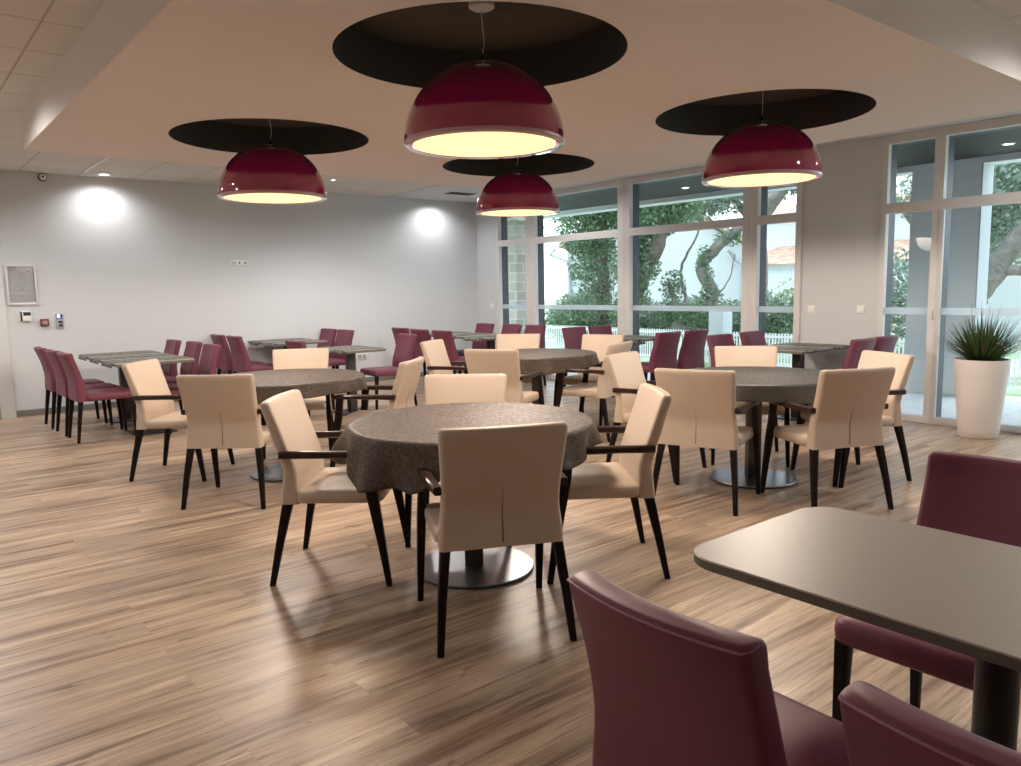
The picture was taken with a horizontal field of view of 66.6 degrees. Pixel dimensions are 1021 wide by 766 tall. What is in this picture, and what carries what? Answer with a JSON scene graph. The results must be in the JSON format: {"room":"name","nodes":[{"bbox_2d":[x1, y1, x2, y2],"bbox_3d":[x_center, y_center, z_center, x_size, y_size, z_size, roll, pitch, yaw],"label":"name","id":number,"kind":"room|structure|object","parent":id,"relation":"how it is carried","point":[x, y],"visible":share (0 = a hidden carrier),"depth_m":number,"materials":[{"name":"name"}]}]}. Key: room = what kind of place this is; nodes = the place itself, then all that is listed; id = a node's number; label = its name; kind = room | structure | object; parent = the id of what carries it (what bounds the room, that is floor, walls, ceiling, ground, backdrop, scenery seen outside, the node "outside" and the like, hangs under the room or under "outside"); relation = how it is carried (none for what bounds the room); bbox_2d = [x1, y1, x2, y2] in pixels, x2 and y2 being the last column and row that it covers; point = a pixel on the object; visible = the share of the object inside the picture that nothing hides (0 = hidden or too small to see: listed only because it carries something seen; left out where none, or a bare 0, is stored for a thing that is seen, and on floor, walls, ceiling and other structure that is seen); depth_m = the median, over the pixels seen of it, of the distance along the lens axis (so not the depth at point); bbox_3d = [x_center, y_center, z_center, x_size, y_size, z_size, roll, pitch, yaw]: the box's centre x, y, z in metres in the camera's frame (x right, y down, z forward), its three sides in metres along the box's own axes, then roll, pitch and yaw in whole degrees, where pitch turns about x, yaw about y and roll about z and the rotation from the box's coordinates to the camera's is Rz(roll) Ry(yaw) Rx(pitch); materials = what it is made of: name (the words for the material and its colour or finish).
{"room":"dining hall","nodes":[
{"label":"dining hall","id":0,"kind":"room"},
{"bbox_2d":[0,171,478,410],"bbox_3d":[-5.088,-1.107,9.706,11.740,2.830,0.250,-7,9,-39],"label":"wall","id":1,"kind":"structure","parent":0,"point":[127,264],"depth_m":10.41,"materials":[{"name":"white paint"}]},
{"bbox_2d":[0,249,16,418],"bbox_3d":[-6.286,-0.609,8.656,1.160,2.140,0.180,-7,9,-39],"label":"door","id":2,"kind":"structure","parent":1,"relation":"in","point":[7,396],"depth_m":9.00,"materials":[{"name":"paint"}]},
{"bbox_2d":[4,265,38,304],"bbox_3d":[-5.682,-1.140,9.036,0.312,0.463,0.027,-7,9,-39],"label":"framed piece","id":3,"kind":"object","parent":1,"relation":"attached to","point":[20,280],"visible":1,"depth_m":9.04,"materials":[{"name":"grey paper"}]},
{"bbox_2d":[16,370,463,416],"bbox_3d":[-3.162,0.058,11.236,6.788,0.075,0.014,-7,9,-39],"label":"baseboard","id":4,"kind":"structure","parent":1,"relation":"attached to","point":[32,412],"depth_m":9.56,"materials":[{"name":"grey"}]},
{"bbox_2d":[0,372,1020,765],"bbox_3d":[-0.709,0.936,4.489,11.640,0.120,14.164,-7,9,-39],"label":"floor","id":5,"kind":"structure","parent":0,"point":[137,628],"depth_m":3.38,"materials":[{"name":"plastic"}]},
{"bbox_2d":[34,346,107,428],"bbox_3d":[-4.828,0.024,8.525,0.616,0.862,0.448,-7,9,-39],"label":"dining chair","id":6,"kind":"object","parent":5,"relation":"on","point":[50,380],"visible":0.73,"depth_m":8.29,"materials":[{"name":"purple leather"}]},
{"bbox_2d":[45,349,123,436],"bbox_3d":[-4.433,0.071,8.074,0.616,0.862,0.448,-7,9,-41],"label":"dining chair","id":7,"kind":"object","parent":5,"relation":"on","point":[61,379],"visible":0.77,"depth_m":7.94,"materials":[{"name":"purple leather"}]},
{"bbox_2d":[56,352,136,443],"bbox_3d":[-4.090,0.113,7.686,0.616,0.862,0.448,-7,9,-40],"label":"dining chair","id":8,"kind":"object","parent":5,"relation":"on","point":[77,392],"visible":0.94,"depth_m":7.50,"materials":[{"name":"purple leather"}]},
{"bbox_2d":[79,350,194,435],"bbox_3d":[-4.027,0.087,8.370,0.740,0.745,1.780,-7,9,-39],"label":"dining table","id":9,"kind":"object","parent":5,"relation":"on","point":[122,380],"visible":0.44,"depth_m":8.31,"materials":[{"name":"beige laminate"}]},
{"bbox_2d":[78,350,160,360],"bbox_3d":[-4.399,-0.312,8.775,0.787,0.049,0.420,-7,9,-39],"label":"table runner","id":10,"kind":"object","parent":9,"relation":"on","point":[81,356],"visible":0.88,"depth_m":8.70,"materials":[{"name":"grey fabric"}]},
{"bbox_2d":[89,353,173,363],"bbox_3d":[-4.033,-0.264,8.328,0.787,0.048,0.420,-7,9,-39],"label":"table runner","id":11,"kind":"object","parent":9,"relation":"on","point":[95,360],"visible":0.91,"depth_m":8.25,"materials":[{"name":"grey fabric"}]},
{"bbox_2d":[101,356,190,367],"bbox_3d":[-3.674,-0.217,7.888,0.787,0.049,0.420,-7,9,-39],"label":"table runner","id":12,"kind":"object","parent":9,"relation":"on","point":[108,363],"visible":0.88,"depth_m":7.83,"materials":[{"name":"grey fabric"}]},
{"bbox_2d":[135,339,182,409],"bbox_3d":[-4.172,-0.059,9.104,0.616,0.862,0.448,-7,9,-39],"label":"dining chair","id":13,"kind":"object","parent":5,"relation":"on","point":[172,346],"visible":0.44,"depth_m":9.10,"materials":[{"name":"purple leather"}]},
{"bbox_2d":[121,359,234,481],"bbox_3d":[-2.602,0.269,6.088,0.625,0.885,0.584,-1,7,2],"label":"armchair","id":14,"kind":"object","parent":5,"relation":"on","point":[151,393],"visible":0.69,"depth_m":5.89,"materials":[{"name":"beige leather"}]},
{"bbox_2d":[165,341,202,383],"bbox_3d":[-3.766,-0.018,8.702,0.616,0.862,0.448,-7,9,-39],"label":"dining chair","id":15,"kind":"object","parent":5,"relation":"on","point":[193,348],"visible":0.47,"depth_m":8.70,"materials":[{"name":"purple leather"}]},
{"bbox_2d":[167,344,220,433],"bbox_3d":[-3.354,0.042,8.152,0.616,0.862,0.448,-7,9,-39],"label":"dining chair","id":16,"kind":"object","parent":5,"relation":"on","point":[210,353],"visible":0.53,"depth_m":8.16,"materials":[{"name":"purple leather"}]},
{"bbox_2d":[176,374,271,509],"bbox_3d":[-1.870,0.352,5.292,0.584,0.885,0.625,-1,7,3],"label":"armchair","id":17,"kind":"object","parent":5,"relation":"on","point":[221,411],"visible":0.85,"depth_m":5.06,"materials":[{"name":"beige leather"}]},
{"bbox_2d":[210,334,264,374],"bbox_3d":[-3.673,-0.237,10.479,0.616,0.862,0.448,-7,9,-40],"label":"dining chair","id":18,"kind":"object","parent":5,"relation":"on","point":[225,360],"visible":0.6,"depth_m":10.21,"materials":[{"name":"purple leather"}]},
{"bbox_2d":[226,335,272,372],"bbox_3d":[-3.311,-0.193,10.067,0.616,0.862,0.448,-7,9,-40],"label":"dining chair","id":19,"kind":"object","parent":5,"relation":"on","point":[241,360],"visible":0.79,"depth_m":9.84,"materials":[{"name":"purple leather"}]},
{"bbox_2d":[250,464,328,481],"bbox_3d":[-1.728,0.326,6.024,1.180,0.754,1.180,-1,7,0],"label":"round table","id":20,"kind":"object","parent":5,"relation":"on","point":[273,473],"visible":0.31,"depth_m":5.98,"materials":[{"name":"silver metal"}]},
{"bbox_2d":[225,368,367,403],"bbox_3d":[-1.735,0.017,5.987,1.261,0.138,1.248,-7,9,-39],"label":"tablecloth","id":21,"kind":"object","parent":20,"relation":"on","point":[311,382],"visible":0.66,"depth_m":5.70,"materials":[{"name":"grey fabric"}]},
{"bbox_2d":[261,348,333,458],"bbox_3d":[-1.864,0.160,6.868,0.584,0.885,0.625,-2,7,-8],"label":"armchair","id":22,"kind":"object","parent":5,"relation":"on","point":[304,358],"visible":0.42,"depth_m":7.04,"materials":[{"name":"beige leather"}]},
{"bbox_2d":[285,340,350,416],"bbox_3d":[-2.204,-0.067,8.872,0.616,0.862,0.448,-7,9,-40],"label":"dining chair","id":23,"kind":"object","parent":5,"relation":"on","point":[290,344],"visible":0.23,"depth_m":8.65,"materials":[{"name":"purple leather"}]},
{"bbox_2d":[317,328,336,368],"bbox_3d":[-2.814,-0.337,11.172,0.616,0.862,0.448,-7,9,-40],"label":"dining chair","id":24,"kind":"object","parent":5,"relation":"on","point":[329,334],"visible":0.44,"depth_m":11.21,"materials":[{"name":"purple leather"}]},
{"bbox_2d":[260,389,410,586],"bbox_3d":[-0.875,0.498,3.947,0.625,0.885,0.584,-1,7,2],"label":"armchair","id":25,"kind":"object","parent":5,"relation":"on","point":[306,479],"visible":0.81,"depth_m":3.73,"materials":[{"name":"beige leather"}]},
{"bbox_2d":[328,329,353,368],"bbox_3d":[-2.486,-0.294,10.771,0.616,0.862,0.448,-7,9,-40],"label":"dining chair","id":26,"kind":"object","parent":5,"relation":"on","point":[344,337],"visible":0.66,"depth_m":10.80,"materials":[{"name":"purple leather"}]},
{"bbox_2d":[320,345,385,415],"bbox_3d":[-1.845,-0.033,9.015,0.510,0.745,0.800,-7,9,-39],"label":"dining table","id":27,"kind":"object","parent":5,"relation":"on","point":[350,357],"visible":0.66,"depth_m":8.95,"materials":[{"name":"beige laminate"}]},
{"bbox_2d":[324,345,381,353],"bbox_3d":[-1.846,-0.387,8.964,0.557,0.039,0.620,-7,9,-39],"label":"table runner","id":28,"kind":"object","parent":27,"relation":"on","point":[339,349],"visible":0.8,"depth_m":8.87,"materials":[{"name":"grey fabric"}]},
{"bbox_2d":[330,356,423,466],"bbox_3d":[-0.989,0.262,5.899,0.625,0.885,0.584,0,7,10],"label":"armchair","id":29,"kind":"object","parent":5,"relation":"on","point":[404,388],"visible":0.61,"depth_m":5.68,"materials":[{"name":"beige leather"}]},
{"bbox_2d":[360,333,417,409],"bbox_3d":[-1.466,-0.155,9.477,0.616,0.862,0.448,-6,8,-34],"label":"dining chair","id":30,"kind":"object","parent":5,"relation":"on","point":[405,343],"visible":0.72,"depth_m":9.41,"materials":[{"name":"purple leather"}]},
{"bbox_2d":[410,329,461,373],"bbox_3d":[-1.057,-0.336,10.898,0.616,0.862,0.448,-7,9,-39],"label":"dining chair","id":31,"kind":"object","parent":5,"relation":"on","point":[423,335],"visible":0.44,"depth_m":10.70,"materials":[{"name":"purple leather"}]},
{"bbox_2d":[420,339,467,374],"bbox_3d":[-0.536,0.015,7.848,0.625,0.885,0.584,1,7,18],"label":"armchair","id":32,"kind":"object","parent":5,"relation":"on","point":[434,352],"visible":0.33,"depth_m":7.80,"materials":[{"name":"beige leather"}]},
{"bbox_2d":[432,330,466,373],"bbox_3d":[-0.711,-0.289,10.460,0.616,0.862,0.448,-7,9,-39],"label":"dining chair","id":33,"kind":"object","parent":5,"relation":"on","point":[447,336],"visible":0.42,"depth_m":10.18,"materials":[{"name":"purple leather"}]},
{"bbox_2d":[405,374,511,547],"bbox_3d":[-0.278,0.420,4.495,0.584,0.885,0.625,-1,7,3],"label":"armchair","id":34,"kind":"object","parent":5,"relation":"on","point":[439,388],"visible":0.23,"depth_m":4.68,"materials":[{"name":"beige leather"}]},
{"bbox_2d":[415,547,533,589],"bbox_3d":[-0.189,0.558,3.892,1.180,0.754,1.180,-1,7,0],"label":"round table","id":35,"kind":"object","parent":5,"relation":"on","point":[487,568],"visible":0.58,"depth_m":3.87,"materials":[{"name":"grey metal"}]},
{"bbox_2d":[331,402,602,493],"bbox_3d":[-0.205,0.301,3.863,1.302,0.244,1.265,-7,9,-39],"label":"tablecloth","id":36,"kind":"object","parent":35,"relation":"on","point":[387,449],"visible":0.78,"depth_m":3.57,"materials":[{"name":"grey fabric"}]},
{"bbox_2d":[457,323,494,356],"bbox_3d":[-0.572,-0.474,11.954,0.616,0.862,0.448,-7,9,-39],"label":"dining chair","id":37,"kind":"object","parent":5,"relation":"on","point":[480,327],"visible":0.36,"depth_m":12.02,"materials":[{"name":"purple leather"}]},
{"bbox_2d":[416,421,576,657],"bbox_3d":[-0.077,0.569,3.251,0.584,0.885,0.625,-3,7,-13],"label":"armchair","id":38,"kind":"object","parent":5,"relation":"on","point":[499,486],"visible":0.99,"depth_m":3.00,"materials":[{"name":"beige leather"}]},
{"bbox_2d":[464,349,543,404],"bbox_3d":[-0.060,0.119,6.925,0.584,0.885,0.625,2,8,22],"label":"armchair","id":39,"kind":"object","parent":5,"relation":"on","point":[478,361],"visible":0.56,"depth_m":6.65,"materials":[{"name":"beige leather"}]},
{"bbox_2d":[496,334,539,382],"bbox_3d":[0.057,-0.080,8.539,0.584,0.885,0.625,0,7,8],"label":"armchair","id":40,"kind":"object","parent":5,"relation":"on","point":[503,341],"visible":0.21,"depth_m":8.72,"materials":[{"name":"beige leather"}]},
{"bbox_2d":[524,325,546,385],"bbox_3d":[0.181,-0.387,11.128,0.616,0.862,0.448,-7,9,-39],"label":"dining chair","id":41,"kind":"object","parent":5,"relation":"on","point":[529,329],"visible":0.35,"depth_m":11.15,"materials":[{"name":"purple leather"}]},
{"bbox_2d":[532,376,538,403],"bbox_3d":[0.259,0.080,7.740,1.180,0.754,1.180,-1,7,0],"label":"round table","id":42,"kind":"object","parent":5,"relation":"on","point":[534,379],"visible":0.12,"depth_m":7.69,"materials":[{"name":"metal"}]},
{"bbox_2d":[517,348,599,374],"bbox_3d":[0.252,-0.225,7.703,1.272,0.149,1.273,-7,9,-39],"label":"tablecloth","id":43,"kind":"object","parent":42,"relation":"on","point":[547,360],"visible":0.63,"depth_m":7.21,"materials":[{"name":"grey fabric"}]},
{"bbox_2d":[561,327,586,386],"bbox_3d":[1.011,-0.298,10.273,0.448,0.862,0.616,-7,9,-39],"label":"dining chair","id":44,"kind":"object","parent":5,"relation":"on","point":[572,336],"visible":0.34,"depth_m":10.35,"materials":[{"name":"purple leather"}]},
{"bbox_2d":[553,334,624,425],"bbox_3d":[0.848,-0.051,8.178,0.584,0.885,0.625,4,9,36],"label":"armchair","id":45,"kind":"object","parent":5,"relation":"on","point":[598,343],"visible":0.35,"depth_m":8.28,"materials":[{"name":"beige leather"}]},
{"bbox_2d":[555,341,632,441],"bbox_3d":[0.793,0.053,7.342,0.625,0.885,0.584,3,8,31],"label":"armchair","id":46,"kind":"object","parent":5,"relation":"on","point":[602,390],"visible":0.62,"depth_m":7.11,"materials":[{"name":"beige leather"}]},
{"bbox_2d":[547,383,671,584],"bbox_3d":[0.465,0.475,3.940,0.625,0.885,0.584,-1,7,-3],"label":"armchair","id":47,"kind":"object","parent":5,"relation":"on","point":[632,477],"visible":0.77,"depth_m":3.72,"materials":[{"name":"beige leather"}]},
{"bbox_2d":[604,351,706,482],"bbox_3d":[1.083,0.226,5.880,0.625,0.885,0.584,4,8,35],"label":"armchair","id":48,"kind":"object","parent":5,"relation":"on","point":[625,370],"visible":0.47,"depth_m":5.83,"materials":[{"name":"beige leather"}]},
{"bbox_2d":[641,331,680,385],"bbox_3d":[1.687,-0.186,9.258,0.448,0.862,0.616,-7,9,-39],"label":"dining chair","id":49,"kind":"object","parent":5,"relation":"on","point":[665,346],"visible":0.7,"depth_m":9.01,"materials":[{"name":"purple leather"}]},
{"bbox_2d":[650,329,708,380],"bbox_3d":[2.089,-0.232,9.569,0.448,0.862,0.616,-7,9,-39],"label":"dining chair","id":50,"kind":"object","parent":5,"relation":"on","point":[691,354],"visible":0.68,"depth_m":9.32,"materials":[{"name":"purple leather"}]},
{"bbox_2d":[653,368,760,515],"bbox_3d":[1.263,0.326,5.038,0.584,0.885,0.625,3,8,30],"label":"armchair","id":51,"kind":"object","parent":5,"relation":"on","point":[702,411],"visible":0.88,"depth_m":4.80,"materials":[{"name":"beige leather"}]},
{"bbox_2d":[567,570,848,765],"bbox_3d":[0.455,0.781,1.527,0.616,0.862,0.448,-6,9,-37],"label":"dining chair","id":52,"kind":"object","parent":5,"relation":"on","point":[670,687],"visible":0.96,"depth_m":1.32,"materials":[{"name":"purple leather"}]},
{"bbox_2d":[706,334,734,366],"bbox_3d":[2.413,-0.074,8.229,0.448,0.862,0.616,-7,9,-39],"label":"dining chair","id":53,"kind":"object","parent":5,"relation":"on","point":[714,340],"visible":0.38,"depth_m":8.30,"materials":[{"name":"purple leather"}]},
{"bbox_2d":[709,346,789,466],"bbox_3d":[1.905,0.166,6.251,0.584,0.885,0.625,0,7,12],"label":"armchair","id":54,"kind":"object","parent":5,"relation":"on","point":[766,356],"visible":0.38,"depth_m":6.42,"materials":[{"name":"beige leather"}]},
{"bbox_2d":[710,401,796,488],"bbox_3d":[1.740,0.318,5.568,1.180,0.754,1.180,-1,7,0],"label":"round table","id":55,"kind":"object","parent":5,"relation":"on","point":[776,479],"visible":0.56,"depth_m":5.54,"materials":[{"name":"silver metal"}]},
{"bbox_2d":[692,366,820,403],"bbox_3d":[1.735,0.007,5.531,1.242,0.137,1.244,0,7,5],"label":"tablecloth","id":56,"kind":"object","parent":55,"relation":"on","point":[753,383],"visible":0.42,"depth_m":5.01,"materials":[{"name":"grey fabric"}]},
{"bbox_2d":[739,331,791,367],"bbox_3d":[2.891,-0.135,8.652,0.448,0.862,0.616,-7,9,-39],"label":"dining chair","id":57,"kind":"object","parent":5,"relation":"on","point":[748,338],"visible":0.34,"depth_m":8.77,"materials":[{"name":"purple leather"}]},
{"bbox_2d":[768,342,848,421],"bbox_3d":[2.979,-0.006,8.065,1.020,0.745,0.680,-7,9,-39],"label":"dining table","id":58,"kind":"object","parent":5,"relation":"on","point":[798,357],"visible":0.29,"depth_m":7.99,"materials":[{"name":"beige laminate"}]},
{"bbox_2d":[773,342,848,348],"bbox_3d":[3.166,-0.395,8.176,0.340,0.017,0.726,-7,9,-39],"label":"table runner","id":59,"kind":"object","parent":58,"relation":"on","point":[835,346],"visible":0.88,"depth_m":8.12,"materials":[{"name":"grey fabric"}]},
{"bbox_2d":[761,367,895,509],"bbox_3d":[2.026,0.321,4.958,0.584,0.885,0.625,-3,7,-13],"label":"armchair","id":60,"kind":"object","parent":5,"relation":"on","point":[847,410],"visible":0.97,"depth_m":4.72,"materials":[{"name":"beige leather"}]},
{"bbox_2d":[797,337,876,416],"bbox_3d":[3.211,-0.016,7.632,0.448,0.862,0.616,-7,9,-39],"label":"dining chair","id":61,"kind":"object","parent":5,"relation":"on","point":[856,346],"visible":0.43,"depth_m":7.33,"materials":[{"name":"purple leather"}]},
{"bbox_2d":[790,350,914,487],"bbox_3d":[2.478,0.232,5.619,0.625,0.885,0.584,-3,7,-14],"label":"armchair","id":62,"kind":"object","parent":5,"relation":"on","point":[892,416],"visible":0.39,"depth_m":5.45,"materials":[{"name":"beige leather"}]},
{"bbox_2d":[694,507,1020,750],"bbox_3d":[1.338,0.845,1.335,0.640,0.750,2.130,-7,9,-39],"label":"dining table","id":63,"kind":"object","parent":5,"relation":"on","point":[960,593],"visible":0.9,"depth_m":1.72,"materials":[{"name":"beige laminate"}]},
{"bbox_2d":[873,335,898,352],"bbox_3d":[3.577,-0.060,7.939,0.448,0.862,0.616,-7,9,-39],"label":"dining chair","id":64,"kind":"object","parent":5,"relation":"on","point":[883,343],"visible":0.3,"depth_m":7.63,"materials":[{"name":"purple leather"}]},
{"bbox_2d":[832,451,1020,721],"bbox_3d":[1.278,0.683,2.208,0.616,0.862,0.448,-7,9,-39],"label":"dining chair","id":65,"kind":"object","parent":5,"relation":"on","point":[978,496],"visible":0.53,"depth_m":2.28,"materials":[{"name":"purple leather"}]},
{"bbox_2d":[838,681,1020,765],"bbox_3d":[0.781,0.827,1.104,0.616,0.862,0.448,-7,9,-39],"label":"dining chair","id":66,"kind":"object","parent":5,"relation":"on","point":[880,728],"visible":1,"depth_m":0.96,"materials":[{"name":"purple leather"}]},
{"bbox_2d":[954,357,1010,438],"bbox_3d":[4.193,0.132,6.946,0.438,0.698,0.438,-7,9,-39],"label":"planter","id":67,"kind":"object","parent":5,"relation":"on","point":[980,386],"visible":0.94,"depth_m":6.80,"materials":[{"name":"white ceramic"}]},
{"bbox_2d":[934,304,1020,360],"bbox_3d":[4.139,-0.445,6.856,0.809,0.542,0.958,-6,9,-35],"label":"potted grass","id":68,"kind":"object","parent":67,"relation":"in","point":[983,347],"depth_m":6.78,"materials":[{"name":"green plant"}]},
{"bbox_2d":[0,0,1020,195],"bbox_3d":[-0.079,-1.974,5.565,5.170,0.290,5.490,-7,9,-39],"label":"ceiling","id":69,"kind":"structure","parent":0,"point":[635,86],"depth_m":4.33,"materials":[{"name":"white paint"}]},
{"bbox_2d":[217,119,327,204],"bbox_3d":[-1.782,-1.714,5.787,0.791,0.673,0.791,-2,7,-6],"label":"pendant lamp","id":70,"kind":"object","parent":69,"relation":"hanging from","point":[268,173],"visible":0.94,"depth_m":5.54,"materials":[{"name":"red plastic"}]},
{"bbox_2d":[224,193,321,202],"bbox_3d":[-1.776,-1.387,5.827,0.701,0.004,0.701,-7,9,-39],"label":"diffuser","id":71,"kind":"object","parent":70,"relation":"attached to","point":[231,197],"depth_m":5.81,"materials":[{"name":"beige"}]},
{"bbox_2d":[404,2,564,158],"bbox_3d":[-0.133,-1.500,3.789,0.791,0.673,0.791,-2,7,-6],"label":"pendant lamp","id":72,"kind":"object","parent":69,"relation":"hanging from","point":[482,108],"visible":1,"depth_m":3.54,"materials":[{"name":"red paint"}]},
{"bbox_2d":[413,132,555,156],"bbox_3d":[-0.127,-1.173,3.829,0.701,0.004,0.701,-7,9,-39],"label":"diffuser","id":73,"kind":"object","parent":72,"relation":"attached to","point":[439,144],"depth_m":3.81,"materials":[{"name":"beige"}]},
{"bbox_2d":[476,158,559,216],"bbox_3d":[0.063,-1.930,7.275,0.791,0.673,0.791,1,7,18],"label":"pendant lamp","id":74,"kind":"object","parent":69,"relation":"hanging from","point":[517,192],"visible":0.92,"depth_m":7.02,"materials":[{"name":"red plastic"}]},
{"bbox_2d":[481,210,554,215],"bbox_3d":[0.070,-1.603,7.315,0.701,0.004,0.701,-7,9,-39],"label":"diffuser","id":75,"kind":"object","parent":74,"relation":"attached to","point":[493,212],"depth_m":7.33,"materials":[{"name":"beige"}]},
{"bbox_2d":[701,91,822,187],"bbox_3d":[1.704,-1.715,5.269,0.791,0.673,0.791,1,7,18],"label":"pendant lamp","id":76,"kind":"object","parent":69,"relation":"hanging from","point":[763,152],"visible":0.9,"depth_m":5.02,"materials":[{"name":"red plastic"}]},
{"bbox_2d":[708,173,815,186],"bbox_3d":[1.710,-1.388,5.309,0.701,0.004,0.701,-7,9,-39],"label":"diffuser","id":77,"kind":"object","parent":76,"relation":"attached to","point":[745,179],"depth_m":5.30,"materials":[{"name":"beige"}]},
{"bbox_2d":[476,138,883,369],"bbox_3d":[3.808,-1.060,7.971,0.120,2.830,14.164,-7,9,-39],"label":"wall","id":78,"kind":"structure","parent":0,"point":[842,215],"depth_m":8.26,"materials":[{"name":"white paint"}]},
{"bbox_2d":[496,166,803,379],"bbox_3d":[1.560,-1.329,10.723,0.199,2.878,5.410,-7,9,-39],"label":"window","id":79,"kind":"structure","parent":78,"relation":"in","point":[755,219],"depth_m":10.44,"materials":[{"name":"white metal"}]},
{"bbox_2d":[382,110,1020,202],"bbox_3d":[2.395,-2.459,7.994,1.788,0.005,11.613,-7,9,-39],"label":"trim","id":80,"kind":"structure","parent":78,"relation":"attached to","point":[433,192],"depth_m":10.29,"materials":[{"name":"white paint"}]},
{"bbox_2d":[876,115,1020,433],"bbox_3d":[5.317,-0.836,6.122,0.211,2.878,4.770,-7,9,-39],"label":"window","id":81,"kind":"structure","parent":78,"relation":"in","point":[942,203],"depth_m":7.52,"materials":[{"name":"white metal"}]},
{"label":"outside","id":82,"kind":"structure","parent":0,"visible":0},
{"bbox_2d":[545,299,1020,396],"bbox_3d":[8.866,-0.594,16.917,115.000,0.150,135.000,-7,9,-39],"label":"ground","id":83,"kind":"structure","parent":82,"point":[1011,390],"depth_m":15.65,"materials":[{"name":"grey concrete"}]},
{"bbox_2d":[545,210,617,341],"bbox_3d":[1.859,-3.154,18.797,2.019,4.790,3.810,-7,9,-42],"label":"tree","id":84,"kind":"object","parent":83,"relation":"on","point":[593,222],"visible":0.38,"depth_m":18.48,"materials":[{"name":"green plant"}]},
{"bbox_2d":[548,284,617,338],"bbox_3d":[2.028,-1.757,20.487,1.436,1.674,2.616,-5,8,-31],"label":"bush","id":85,"kind":"object","parent":83,"relation":"on","point":[579,296],"visible":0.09,"depth_m":20.48,"materials":[{"name":"green plant"}]},
{"bbox_2d":[549,207,741,336],"bbox_3d":[4.618,-4.042,26.352,2.572,4.560,10.069,-7,9,-39],"label":"gabled house","id":86,"kind":"structure","parent":83,"relation":"on","point":[678,243],"depth_m":23.95,"materials":[{"name":"grey"}]},
{"bbox_2d":[608,200,706,334],"bbox_3d":[3.052,-2.878,16.897,1.785,4.936,2.797,-7,9,-39],"label":"tree","id":87,"kind":"object","parent":83,"relation":"on","point":[667,214],"visible":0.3,"depth_m":16.42,"materials":[{"name":"green plant"}]},
{"bbox_2d":[639,190,785,353],"bbox_3d":[4.137,-2.248,16.129,0.852,3.754,3.767,-7,9,-39],"label":"tree","id":88,"kind":"object","parent":83,"relation":"on","point":[683,320],"visible":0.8,"depth_m":16.20,"materials":[{"name":"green plant"}]},
{"bbox_2d":[639,287,793,347],"bbox_3d":[4.853,-1.347,17.316,1.046,1.543,6.064,-7,9,-39],"label":"hedge","id":89,"kind":"object","parent":83,"relation":"on","point":[783,322],"visible":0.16,"depth_m":16.74,"materials":[{"name":"green plant"}]},
{"bbox_2d":[679,189,796,292],"bbox_3d":[5.553,-3.257,19.037,2.386,4.786,4.908,-6,9,-37],"label":"pine tree","id":90,"kind":"object","parent":83,"relation":"on","point":[713,205],"visible":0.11,"depth_m":18.84,"materials":[{"name":"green plant"}]},
{"bbox_2d":[545,311,1020,386],"bbox_3d":[1.591,-1.165,17.701,0.300,1.060,19.512,-7,9,-39],"label":"picket fence","id":91,"kind":"object","parent":83,"relation":"on","point":[719,322],"visible":0.12,"depth_m":14.64,"materials":[{"name":"white wood"}]},
{"bbox_2d":[567,372,1020,425],"bbox_3d":[4.803,0.289,9.148,2.610,0.110,26.000,-7,9,-39],"label":"terrace","id":92,"kind":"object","parent":83,"relation":"on","point":[911,403],"visible":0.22,"depth_m":8.83,"materials":[{"name":"grey concrete"}]},
{"bbox_2d":[507,220,526,333],"bbox_3d":[0.144,-1.943,16.182,0.400,2.785,0.400,-7,9,-39],"label":"stone pillar","id":93,"kind":"structure","parent":92,"relation":"on","point":[515,229],"depth_m":15.95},
{"bbox_2d":[905,163,981,395],"bbox_3d":[5.440,-1.250,9.712,0.300,2.785,0.800,-7,9,-39],"label":"pier","id":94,"kind":"structure","parent":92,"relation":"on","point":[964,231],"depth_m":9.61,"materials":[{"name":"white"}]},
{"bbox_2d":[507,152,1020,220],"bbox_3d":[5.511,-2.840,9.392,0.300,0.445,26.000,-7,9,-39],"label":"beam","id":95,"kind":"structure","parent":94,"relation":"on","point":[1014,157],"depth_m":11.98,"materials":[{"name":"white"}]},
{"bbox_2d":[507,128,1020,217],"bbox_3d":[4.579,-2.693,8.645,2.205,0.220,26.000,-7,9,-39],"label":"soffit","id":96,"kind":"structure","parent":95,"relation":"attached to","point":[984,144],"depth_m":9.47,"materials":[{"name":"black paint"}]},
{"bbox_2d":[974,163,993,331],"bbox_3d":[5.699,-1.216,9.399,0.315,2.785,0.015,-7,9,-39],"label":"pier reveal","id":97,"kind":"object","parent":94,"relation":"attached to","point":[987,169],"visible":0.64,"depth_m":9.32,"materials":[{"name":"grey"}]},
{"bbox_2d":[741,194,1019,331],"bbox_3d":[14.552,-4.404,26.672,9.300,4.835,14.500,-7,9,-39],"label":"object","id":98,"kind":"structure","parent":83,"relation":"on","point":[781,236],"depth_m":26.71,"materials":[{"name":"grey"}]},
{"bbox_2d":[890,162,1020,353],"bbox_3d":[7.688,-2.176,12.151,2.072,4.353,4.247,-7,9,-39],"label":"tree","id":99,"kind":"object","parent":83,"relation":"on","point":[1001,259],"visible":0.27,"depth_m":11.91,"materials":[{"name":"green plant"}]},
{"bbox_2d":[896,165,1020,262],"bbox_3d":[9.423,-2.943,15.905,2.065,4.799,5.128,-7,9,-39],"label":"pine tree","id":100,"kind":"object","parent":83,"relation":"on","point":[907,216],"visible":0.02,"depth_m":16.35,"materials":[{"name":"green plant"}]},
{"bbox_2d":[985,241,1020,343],"bbox_3d":[16.532,-1.605,13.098,0.300,2.500,17.600,-7,9,-39],"label":"wall","id":101,"kind":"structure","parent":83,"relation":"on","point":[1008,294],"depth_m":18.57,"materials":[{"name":"grey"}]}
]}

